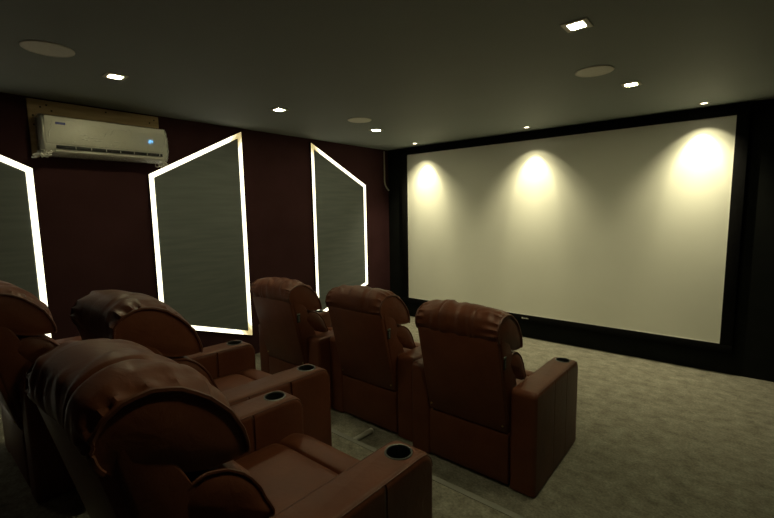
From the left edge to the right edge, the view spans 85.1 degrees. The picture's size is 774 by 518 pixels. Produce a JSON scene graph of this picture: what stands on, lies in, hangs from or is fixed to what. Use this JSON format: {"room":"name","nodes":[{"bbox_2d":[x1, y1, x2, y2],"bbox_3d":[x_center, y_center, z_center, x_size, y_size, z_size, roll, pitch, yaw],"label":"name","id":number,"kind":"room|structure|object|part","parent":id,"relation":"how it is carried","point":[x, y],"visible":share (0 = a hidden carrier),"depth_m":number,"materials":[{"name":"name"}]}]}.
{"room":"home theater","nodes":[
{"label":"home theater","id":0,"kind":"room"},
{"bbox_2d":[0,92,389,353],"bbox_3d":[-2.100,-0.090,4.266,0.120,2.570,6.760,5,9,40],"label":"wall","id":1,"kind":"structure","parent":0,"point":[94,215],"depth_m":3.97,"materials":[{"name":"red fabric"}]},
{"bbox_2d":[0,154,51,337],"bbox_3d":[-3.079,-0.021,2.983,0.024,2.292,1.008,5,9,40],"label":"acoustic panel","id":2,"kind":"object","parent":1,"relation":"attached to","point":[21,254],"visible":0.58,"depth_m":3.25,"materials":[{"name":"fabric"}]},
{"bbox_2d":[26,98,158,163],"bbox_3d":[-2.462,-1.069,3.628,0.019,0.435,0.960,5,9,40],"label":"board","id":3,"kind":"object","parent":1,"relation":"attached to","point":[34,106],"visible":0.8,"depth_m":3.49,"materials":[{"name":"brown wood"}]},
{"bbox_2d":[31,114,168,167],"bbox_3d":[-2.380,-0.975,3.564,0.212,0.359,0.993,5,9,40],"label":"air conditioner","id":4,"kind":"object","parent":1,"relation":"attached to","point":[58,136],"visible":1,"depth_m":3.46,"materials":[{"name":"white plastic"}]},
{"bbox_3d":[-2.306,-1.027,3.515,0.012,0.205,0.872,5,9,40],"label":"panel","id":5,"kind":"part","parent":4,"relation":"part of","materials":[{"name":"white plastic"}]},
{"bbox_2d":[56,145,162,156],"bbox_3d":[-2.297,-0.903,3.543,0.018,0.025,0.780,5,9,40],"label":"air vent","id":6,"kind":"object","parent":4,"relation":"attached to","point":[80,149],"depth_m":3.51,"materials":[{"name":"black plastic"}]},
{"bbox_2d":[147,131,252,335],"bbox_3d":[-1.901,-0.208,4.381,0.024,2.302,0.993,5,9,40],"label":"acoustic panel","id":7,"kind":"object","parent":1,"relation":"attached to","point":[197,200],"visible":0.91,"depth_m":4.38,"materials":[{"name":"fabric"}]},
{"bbox_2d":[309,142,367,311],"bbox_3d":[-0.634,-0.399,5.887,0.024,2.292,1.018,5,9,40],"label":"acoustic panel","id":8,"kind":"object","parent":1,"relation":"attached to","point":[339,211],"visible":0.79,"depth_m":5.80,"materials":[{"name":"fabric"}]},
{"bbox_2d":[383,151,388,190],"bbox_3d":[-0.009,-1.348,6.481,0.098,0.602,0.023,4,8,36],"label":"hanging cable","id":9,"kind":"object","parent":1,"relation":"hanging from","point":[383,151],"visible":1,"depth_m":6.49,"materials":[{"name":"beige plastic"}]},
{"bbox_2d":[0,0,773,150],"bbox_3d":[-0.274,-1.270,2.574,4.940,0.100,6.760,5,9,40],"label":"ceiling","id":10,"kind":"structure","parent":0,"point":[423,72],"depth_m":2.61,"materials":[{"name":"paint"}]},
{"bbox_2d":[19,40,74,57],"bbox_3d":[-1.876,-1.161,2.334,0.242,0.006,0.242,5,9,40],"label":"ceiling speaker","id":11,"kind":"object","parent":10,"relation":"attached to","point":[45,48],"visible":1,"depth_m":2.32},
{"bbox_2d":[101,72,128,80],"bbox_3d":[-1.813,-1.217,2.812,0.124,0.006,0.124,5,9,40],"label":"recessed light","id":12,"kind":"object","parent":10,"relation":"in","point":[110,75],"visible":1,"depth_m":2.81,"materials":[{"name":"beige plastic"}]},
{"bbox_2d":[108,75,122,78],"bbox_3d":[-1.813,-1.218,2.812,0.076,0.004,0.076,5,9,40],"label":"diffuser","id":13,"kind":"object","parent":12,"relation":"attached to","point":[109,76],"depth_m":2.82,"materials":[{"name":"beige plastic"}]},
{"bbox_2d":[269,107,288,111],"bbox_3d":[-0.973,-1.347,3.810,0.124,0.006,0.124,5,9,40],"label":"recessed light","id":14,"kind":"object","parent":10,"relation":"in","point":[277,109],"visible":1,"depth_m":3.79,"materials":[{"name":"beige plastic"}]},
{"bbox_2d":[348,117,370,122],"bbox_3d":[-0.280,-1.417,4.308,0.242,0.006,0.242,5,9,40],"label":"ceiling speaker","id":15,"kind":"object","parent":10,"relation":"attached to","point":[357,119],"visible":1,"depth_m":4.30},
{"bbox_2d":[369,128,382,131],"bbox_3d":[-0.123,-1.483,4.850,0.124,0.006,0.124,5,9,40],"label":"recessed light","id":16,"kind":"object","parent":10,"relation":"in","point":[376,129],"visible":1,"depth_m":4.85,"materials":[{"name":"beige plastic"}]},
{"bbox_2d":[560,17,592,32],"bbox_3d":[0.966,-1.188,2.145,0.124,0.006,0.124,5,9,40],"label":"recessed light","id":17,"kind":"object","parent":10,"relation":"in","point":[582,23],"visible":1,"depth_m":2.14,"materials":[{"name":"beige plastic"}]},
{"bbox_2d":[568,21,585,29],"bbox_3d":[0.966,-1.189,2.145,0.076,0.004,0.076,5,9,40],"label":"diffuser","id":18,"kind":"object","parent":17,"relation":"attached to","point":[577,25],"depth_m":2.14,"materials":[{"name":"white plastic"}]},
{"bbox_2d":[575,65,613,76],"bbox_3d":[1.417,-1.282,2.883,0.242,0.006,0.242,5,9,40],"label":"ceiling speaker","id":19,"kind":"object","parent":10,"relation":"attached to","point":[592,71],"visible":1,"depth_m":2.87},
{"bbox_2d":[620,81,641,87],"bbox_3d":[1.857,-1.327,3.203,0.124,0.006,0.124,5,9,40],"label":"recessed light","id":20,"kind":"object","parent":10,"relation":"in","point":[635,83],"visible":1,"depth_m":3.20,"materials":[{"name":"beige plastic"}]},
{"bbox_2d":[255,316,773,517],"bbox_3d":[-0.228,1.382,2.881,4.940,0.100,6.760,5,9,40],"label":"floor","id":21,"kind":"structure","parent":0,"point":[654,439],"depth_m":2.92,"materials":[{"name":"carpet"}]},
{"bbox_2d":[0,408,511,517],"bbox_3d":[-1.318,1.392,1.571,4.700,0.220,3.125,5,9,40],"label":"platform","id":22,"kind":"object","parent":21,"relation":"on","point":[17,500],"visible":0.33,"depth_m":2.12,"materials":[{"name":"carpet"}]},
{"bbox_2d":[0,280,81,502],"bbox_3d":[-1.869,0.619,2.543,0.868,1.085,0.960,5,9,40],"label":"recliner","id":23,"kind":"object","parent":22,"relation":"on","point":[25,320],"visible":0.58,"depth_m":2.12,"materials":[{"name":"leather"}]},
{"bbox_3d":[-2.116,0.570,2.242,0.536,0.594,0.156,5,9,40],"label":"panel","id":24,"kind":"part","parent":23,"relation":"part of","materials":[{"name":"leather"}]},
{"bbox_3d":[-2.062,0.548,2.305,0.550,0.652,0.293,5,9,40],"label":"backrest","id":25,"kind":"part","parent":23,"relation":"part of","materials":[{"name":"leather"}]},
{"bbox_3d":[-2.058,1.019,2.354,0.548,0.325,0.036,5,9,40],"label":"panel","id":26,"kind":"part","parent":23,"relation":"part of","materials":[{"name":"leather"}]},
{"bbox_2d":[16,334,59,362],"bbox_3d":[-1.996,0.483,2.378,0.576,0.224,0.248,5,9,40],"label":"lumbar cushion","id":27,"kind":"object","parent":23,"relation":"on","point":[29,347],"depth_m":2.16,"materials":[{"name":"leather"}]},
{"bbox_3d":[-2.086,0.826,2.859,0.157,0.610,0.796,5,9,40],"label":"armrest","id":28,"kind":"part","parent":23,"relation":"part of","materials":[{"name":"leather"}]},
{"bbox_3d":[-1.540,0.869,2.406,0.157,0.610,0.796,5,9,40],"label":"armrest","id":29,"kind":"part","parent":23,"relation":"part of","materials":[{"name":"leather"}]},
{"bbox_2d":[70,290,331,445],"bbox_3d":[-0.941,0.647,2.183,0.868,1.080,0.963,5,9,40],"label":"recliner","id":30,"kind":"object","parent":22,"relation":"on","point":[145,320],"visible":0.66,"depth_m":1.90,"materials":[{"name":"leather"}]},
{"bbox_3d":[-1.186,0.595,1.883,0.536,0.594,0.156,5,9,40],"label":"panel","id":31,"kind":"part","parent":30,"relation":"part of","materials":[{"name":"leather"}]},
{"bbox_3d":[-1.132,0.574,1.946,0.550,0.652,0.293,5,9,40],"label":"backrest","id":32,"kind":"part","parent":30,"relation":"part of","materials":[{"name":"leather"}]},
{"bbox_2d":[164,356,214,386],"bbox_3d":[-1.067,0.508,2.018,0.577,0.224,0.251,5,9,40],"label":"lumbar cushion","id":33,"kind":"object","parent":30,"relation":"on","point":[185,360],"depth_m":1.85,"materials":[{"name":"leather"}]},
{"bbox_3d":[-1.156,0.851,2.501,0.157,0.610,0.796,5,9,40],"label":"armrest","id":34,"kind":"part","parent":30,"relation":"part of","materials":[{"name":"leather"}]},
{"bbox_3d":[-0.834,0.800,2.326,0.548,0.186,0.602,5,9,40],"label":"seat","id":35,"kind":"part","parent":30,"relation":"part of","materials":[{"name":"leather"}]},
{"bbox_3d":[-0.610,0.894,2.047,0.157,0.610,0.796,5,9,40],"label":"armrest","id":36,"kind":"part","parent":30,"relation":"part of","materials":[{"name":"leather"}]},
{"bbox_2d":[25,338,432,517],"bbox_3d":[-0.473,0.728,1.393,0.868,1.085,0.963,5,9,40],"label":"recliner","id":37,"kind":"object","parent":22,"relation":"on","point":[138,432],"visible":1,"depth_m":1.02,"materials":[{"name":"leather"}]},
{"bbox_3d":[-0.719,0.678,1.093,0.536,0.594,0.156,5,9,40],"label":"panel","id":38,"kind":"part","parent":37,"relation":"part of","materials":[{"name":"leather"}]},
{"bbox_3d":[-0.665,0.657,1.156,0.550,0.652,0.293,5,9,40],"label":"backrest","id":39,"kind":"part","parent":37,"relation":"part of","materials":[{"name":"leather"}]},
{"bbox_2d":[184,460,271,517],"bbox_3d":[-0.599,0.590,1.228,0.576,0.223,0.249,5,9,40],"label":"lumbar cushion","id":40,"kind":"object","parent":37,"relation":"on","point":[218,488],"depth_m":1.03,"materials":[{"name":"leather"}]},
{"bbox_3d":[-0.689,0.934,1.710,0.157,0.610,0.796,5,9,40],"label":"armrest","id":41,"kind":"part","parent":37,"relation":"part of","materials":[{"name":"leather"}]},
{"bbox_3d":[-0.366,0.884,1.536,0.548,0.188,0.602,5,9,40],"label":"seat","id":42,"kind":"part","parent":37,"relation":"part of","materials":[{"name":"leather"}]},
{"bbox_3d":[-0.143,0.978,1.257,0.157,0.610,0.796,5,9,40],"label":"armrest","id":43,"kind":"part","parent":37,"relation":"part of","materials":[{"name":"leather"}]},
{"bbox_2d":[331,428,524,517],"bbox_3d":[-0.327,1.141,2.739,4.700,0.034,0.034,5,9,40],"label":"trim","id":44,"kind":"structure","parent":22,"relation":"attached to","point":[509,513],"depth_m":2.16,"materials":[{"name":"silver metal"}]},
{"bbox_2d":[250,277,333,406],"bbox_3d":[-0.678,0.660,3.924,0.868,1.085,0.959,5,9,40],"label":"recliner","id":45,"kind":"object","parent":21,"relation":"on","point":[291,335],"visible":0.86,"depth_m":3.53,"materials":[{"name":"leather"}]},
{"bbox_3d":[-0.925,0.611,3.623,0.536,0.594,0.156,5,9,40],"label":"panel","id":46,"kind":"part","parent":45,"relation":"part of","materials":[{"name":"leather"}]},
{"bbox_3d":[-0.867,1.060,3.735,0.548,0.325,0.036,5,9,40],"label":"panel","id":47,"kind":"part","parent":45,"relation":"part of","materials":[{"name":"leather"}]},
{"bbox_3d":[-0.895,0.867,4.240,0.157,0.610,0.796,5,9,40],"label":"armrest","id":48,"kind":"part","parent":45,"relation":"part of","materials":[{"name":"leather"}]},
{"bbox_3d":[-0.871,0.589,3.685,0.550,0.652,0.293,5,9,40],"label":"backrest","id":49,"kind":"part","parent":45,"relation":"part of","materials":[{"name":"leather"}]},
{"bbox_2d":[307,310,326,331],"bbox_3d":[-0.806,0.521,3.757,0.580,0.223,0.248,5,9,40],"label":"lumbar cushion","id":50,"kind":"object","parent":45,"relation":"on","point":[315,321],"depth_m":3.56,"materials":[{"name":"leather"}]},
{"bbox_3d":[-0.349,0.910,3.786,0.157,0.610,0.796,5,9,40],"label":"armrest","id":51,"kind":"part","parent":45,"relation":"part of","materials":[{"name":"leather"}]},
{"bbox_3d":[-0.573,0.816,4.066,0.548,0.188,0.601,5,9,40],"label":"seat","id":52,"kind":"part","parent":45,"relation":"part of","materials":[{"name":"leather"}]},
{"bbox_2d":[354,428,372,440],"bbox_3d":[-0.246,1.297,3.001,0.040,0.040,0.396,5,9,42],"label":"metal rod","id":53,"kind":"object","parent":21,"relation":"on","point":[370,430],"visible":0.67,"depth_m":3.07,"materials":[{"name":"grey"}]},
{"bbox_2d":[325,285,421,440],"bbox_3d":[0.054,0.702,3.445,0.868,1.087,0.958,5,9,40],"label":"recliner","id":54,"kind":"object","parent":21,"relation":"on","point":[372,355],"visible":0.85,"depth_m":3.09,"materials":[{"name":"leather"}]},
{"bbox_3d":[-0.193,0.653,3.143,0.536,0.594,0.156,5,9,40],"label":"panel","id":55,"kind":"part","parent":54,"relation":"part of","materials":[{"name":"leather"}]},
{"bbox_3d":[-0.163,0.909,3.761,0.157,0.610,0.796,5,9,40],"label":"armrest","id":56,"kind":"part","parent":54,"relation":"part of","materials":[{"name":"leather"}]},
{"bbox_3d":[-0.135,1.103,3.256,0.548,0.325,0.036,5,9,40],"label":"panel","id":57,"kind":"part","parent":54,"relation":"part of","materials":[{"name":"leather"}]},
{"bbox_3d":[-0.139,0.632,3.206,0.550,0.652,0.293,5,9,40],"label":"backrest","id":58,"kind":"part","parent":54,"relation":"part of","materials":[{"name":"leather"}]},
{"bbox_2d":[396,324,414,348],"bbox_3d":[-0.073,0.566,3.279,0.577,0.225,0.250,5,9,40],"label":"lumbar cushion","id":59,"kind":"object","parent":54,"relation":"on","point":[404,338],"depth_m":3.08,"materials":[{"name":"leather"}]},
{"bbox_3d":[0.383,0.953,3.307,0.157,0.610,0.796,5,9,40],"label":"armrest","id":60,"kind":"part","parent":54,"relation":"part of","materials":[{"name":"leather"}]},
{"bbox_3d":[0.159,0.858,3.586,0.548,0.187,0.601,5,9,40],"label":"seat","id":61,"kind":"part","parent":54,"relation":"part of","materials":[{"name":"leather"}]},
{"bbox_2d":[412,299,577,496],"bbox_3d":[0.696,0.761,2.846,0.868,1.086,0.958,5,9,40],"label":"recliner","id":62,"kind":"object","parent":21,"relation":"on","point":[476,406],"visible":1,"depth_m":2.52,"materials":[{"name":"leather"}]},
{"bbox_3d":[0.479,0.968,3.162,0.157,0.610,0.796,5,9,40],"label":"armrest","id":63,"kind":"part","parent":62,"relation":"part of","materials":[{"name":"leather"}]},
{"bbox_3d":[0.449,0.712,2.544,0.536,0.594,0.156,5,9,40],"label":"panel","id":64,"kind":"part","parent":62,"relation":"part of","materials":[{"name":"leather"}]},
{"bbox_3d":[0.507,1.161,2.657,0.548,0.325,0.036,5,9,40],"label":"panel","id":65,"kind":"part","parent":62,"relation":"part of","materials":[{"name":"leather"}]},
{"bbox_3d":[0.503,0.690,2.607,0.550,0.652,0.293,5,9,40],"label":"backrest","id":66,"kind":"part","parent":62,"relation":"part of","materials":[{"name":"leather"}]},
{"bbox_2d":[511,350,524,379],"bbox_3d":[0.568,0.623,2.679,0.582,0.222,0.246,5,9,40],"label":"lumbar cushion","id":67,"kind":"object","parent":62,"relation":"on","point":[517,364],"depth_m":2.47,"materials":[{"name":"leather"}]},
{"bbox_3d":[0.802,0.917,2.987,0.550,0.187,0.601,5,9,40],"label":"seat","id":68,"kind":"part","parent":62,"relation":"part of","materials":[{"name":"leather"}]},
{"bbox_3d":[1.025,1.011,2.708,0.157,0.610,0.796,5,9,40],"label":"armrest","id":69,"kind":"part","parent":62,"relation":"part of","materials":[{"name":"leather"}]},
{"bbox_2d":[388,99,773,381],"bbox_3d":[1.877,-0.274,5.255,4.700,2.570,0.120,5,9,40],"label":"wall","id":70,"kind":"structure","parent":0,"point":[752,355],"depth_m":3.99,"materials":[{"name":"black paint"}]},
{"bbox_2d":[401,102,750,352],"bbox_3d":[1.778,-0.373,5.205,3.980,2.332,0.063,5,9,40],"label":"projection screen","id":71,"kind":"object","parent":70,"relation":"attached to","point":[631,227],"visible":1,"depth_m":4.74,"materials":[{"name":"fabric"}]}
]}

